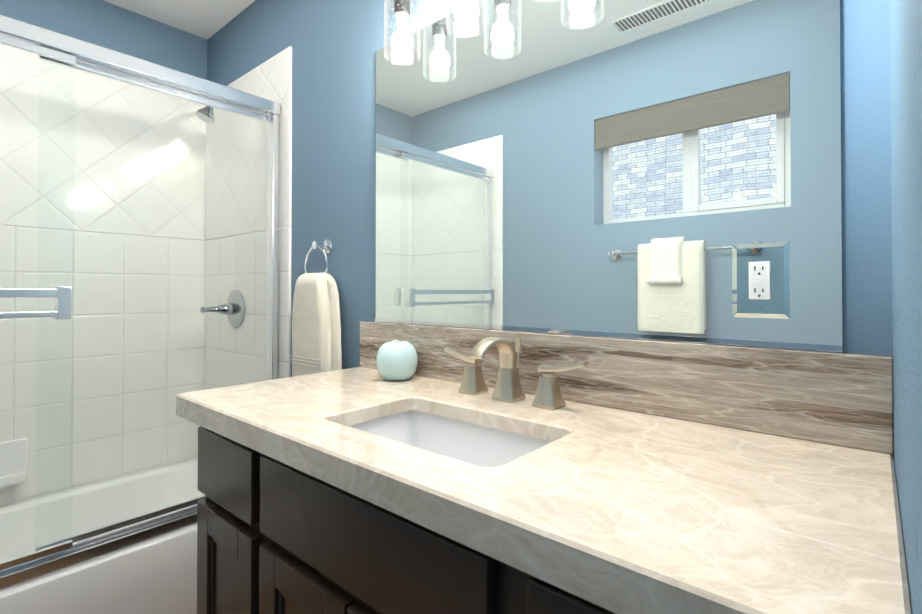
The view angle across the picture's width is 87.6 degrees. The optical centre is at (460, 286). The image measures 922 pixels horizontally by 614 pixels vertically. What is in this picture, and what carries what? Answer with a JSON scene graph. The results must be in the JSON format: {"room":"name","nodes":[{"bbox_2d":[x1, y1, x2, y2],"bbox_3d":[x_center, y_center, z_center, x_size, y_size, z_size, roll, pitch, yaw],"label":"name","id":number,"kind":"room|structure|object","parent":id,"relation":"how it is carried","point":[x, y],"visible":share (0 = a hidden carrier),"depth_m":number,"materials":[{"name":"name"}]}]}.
{"room":"bathroom","nodes":[
{"label":"bathroom","id":0,"kind":"room"},
{"bbox_2d":[0,0,206,79],"bbox_3d":[-1.794,-0.046,1.916,0.100,2.420,1.440,0,-1,41],"label":"wall","id":1,"kind":"structure","parent":0,"point":[104,24],"depth_m":2.15,"materials":[{"name":"blue paint"}]},
{"bbox_2d":[0,44,205,239],"bbox_3d":[-1.751,-0.593,1.884,0.012,0.714,1.440,0,-1,41],"label":"wall tile","id":2,"kind":"structure","parent":1,"relation":"attached to","point":[125,137],"depth_m":2.08,"materials":[{"name":"white tile"}]},
{"bbox_2d":[0,225,205,505],"bbox_3d":[-1.751,0.319,1.876,0.012,1.109,1.440,0,-1,41],"label":"wall tiles","id":3,"kind":"structure","parent":1,"relation":"attached to","point":[93,355],"depth_m":2.08,"materials":[{"name":"white tile"}]},
{"bbox_2d":[0,438,27,487],"bbox_3d":[-1.744,0.683,1.814,0.075,0.170,0.170,0,-1,41],"label":"soap dish","id":4,"kind":"object","parent":3,"relation":"attached to","point":[18,457],"depth_m":1.86,"materials":[{"name":"white ceramic"}]},
{"bbox_2d":[103,0,254,39],"bbox_3d":[-0.800,-1.314,1.028,2.780,0.100,1.710,0,-1,41],"label":"ceiling","id":5,"kind":"structure","parent":0,"point":[206,19],"depth_m":2.19,"materials":[{"name":"white paint"}]},
{"bbox_2d":[207,0,893,458],"bbox_3d":[-0.276,-0.049,1.627,2.780,2.420,0.100,0,-1,41],"label":"wall","id":6,"kind":"structure","parent":0,"point":[335,44],"depth_m":1.62,"materials":[{"name":"blue paint"}]},
{"bbox_2d":[205,46,291,239],"bbox_3d":[-0.977,-0.590,2.160,0.804,0.714,0.012,0,-1,41],"label":"shower wall tile","id":7,"kind":"structure","parent":6,"relation":"attached to","point":[270,79],"depth_m":2.11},
{"bbox_2d":[196,106,214,122],"bbox_3d":[-1.076,-0.789,2.125,0.076,0.147,0.174,0,-1,41],"label":"shower head","id":8,"kind":"object","parent":7,"relation":"attached to","point":[201,114],"depth_m":2.08},
{"bbox_2d":[205,227,291,389],"bbox_3d":[-0.977,0.321,2.152,0.804,1.109,0.012,0,-1,41],"label":"wall tile","id":9,"kind":"structure","parent":6,"relation":"attached to","point":[254,299],"depth_m":2.13,"materials":[{"name":"white tile"}]},
{"bbox_2d":[200,290,244,327],"bbox_3d":[-1.070,0.102,2.123,0.172,0.172,0.156,0,-1,41],"label":"shower valve","id":10,"kind":"object","parent":9,"relation":"attached to","point":[235,303],"depth_m":2.14,"materials":[{"name":"silver metal"}]},
{"bbox_2d":[290,239,341,376],"bbox_3d":[-0.500,0.077,1.692,0.248,0.499,0.092,0,-1,41],"label":"towel ring","id":11,"kind":"object","parent":6,"relation":"attached to","point":[316,336],"visible":0.92,"depth_m":1.64,"materials":[{"name":"white fabric"}]},
{"bbox_2d":[384,0,419,64],"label":"sconce","id":12,"kind":"object","parent":6,"relation":"attached to","point":[402,41],"depth_m":1.34,"materials":[{"name":"clear glass"}]},
{"bbox_2d":[446,0,486,36],"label":"sconce","id":13,"kind":"object","parent":6,"relation":"attached to","point":[466,12],"depth_m":1.19,"materials":[{"name":"clear glass"}]},
{"bbox_2d":[375,0,842,351],"bbox_3d":[0.173,-0.326,1.170,1.179,0.873,0.010,0,-1,41],"label":"mirror","id":14,"kind":"object","parent":6,"relation":"attached to","point":[635,169],"visible":1,"depth_m":1.03,"materials":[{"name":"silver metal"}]},
{"bbox_2d":[732,242,789,318],"bbox_3d":[0.529,-0.010,0.852,0.088,0.133,0.010,0,-1,41],"label":"outlet","id":15,"kind":"object","parent":6,"relation":"attached to","point":[760,280],"visible":1,"depth_m":0.85,"materials":[{"name":"plastic"}]},
{"bbox_2d":[890,0,921,613],"bbox_3d":[0.239,-0.062,0.170,0.100,2.420,1.440,0,-1,41],"label":"wall","id":16,"kind":"structure","parent":0,"point":[906,95],"depth_m":0.40,"materials":[{"name":"blue paint"}]},
{"bbox_3d":[-0.800,1.206,1.005,2.780,0.100,1.710,0,-1,41],"label":"floor","id":17,"kind":"structure","parent":0,"visible":0},
{"bbox_2d":[0,458,203,613],"bbox_3d":[-1.455,0.999,1.615,0.766,0.325,1.412,0,-1,41],"label":"bathtub","id":18,"kind":"object","parent":17,"relation":"on","point":[157,575],"visible":0.52,"depth_m":1.63,"materials":[{"name":"white ceramic"}]},
{"bbox_2d":[0,15,280,591],"bbox_3d":[-1.201,0.045,1.405,0.120,1.576,1.413,0,-1,41],"label":"shower door","id":19,"kind":"structure","parent":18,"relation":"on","point":[49,558],"depth_m":1.53,"materials":[{"name":"clear glass"}]},
{"bbox_2d":[197,429,599,613],"bbox_3d":[0.025,0.732,0.927,1.212,0.846,0.553,0,-1,41],"label":"bathroom vanity","id":20,"kind":"object","parent":17,"relation":"on","point":[271,540],"depth_m":0.80,"materials":[{"name":"brown wood"}]},
{"bbox_2d":[176,365,910,613],"bbox_3d":[-0.008,0.281,0.947,1.290,0.053,0.572,0,-1,41],"label":"countertop","id":21,"kind":"structure","parent":20,"relation":"on","point":[629,510],"depth_m":0.60,"materials":[{"name":"beige stone"}]},
{"bbox_2d":[376,340,417,380],"bbox_3d":[-0.179,0.206,1.346,0.116,0.104,0.116,0,-1,41],"label":"vase","id":22,"kind":"object","parent":21,"relation":"on","point":[396,360],"visible":1,"depth_m":1.30,"materials":[{"name":"teal ceramic"}]},
{"bbox_2d":[344,405,555,468],"bbox_3d":[-0.037,0.361,0.897,0.494,0.148,0.324,0,-1,41],"label":"sink","id":23,"kind":"object","parent":21,"relation":"in","point":[462,438],"depth_m":1.04,"materials":[{"name":"white ceramic"}]},
{"bbox_2d":[444,337,587,409],"bbox_3d":[0.084,0.184,1.069,0.382,0.143,0.172,0,-1,41],"label":"faucet","id":24,"kind":"object","parent":21,"relation":"on","point":[508,388],"visible":1,"depth_m":1.07,"materials":[{"name":"silver metal"}]}
]}

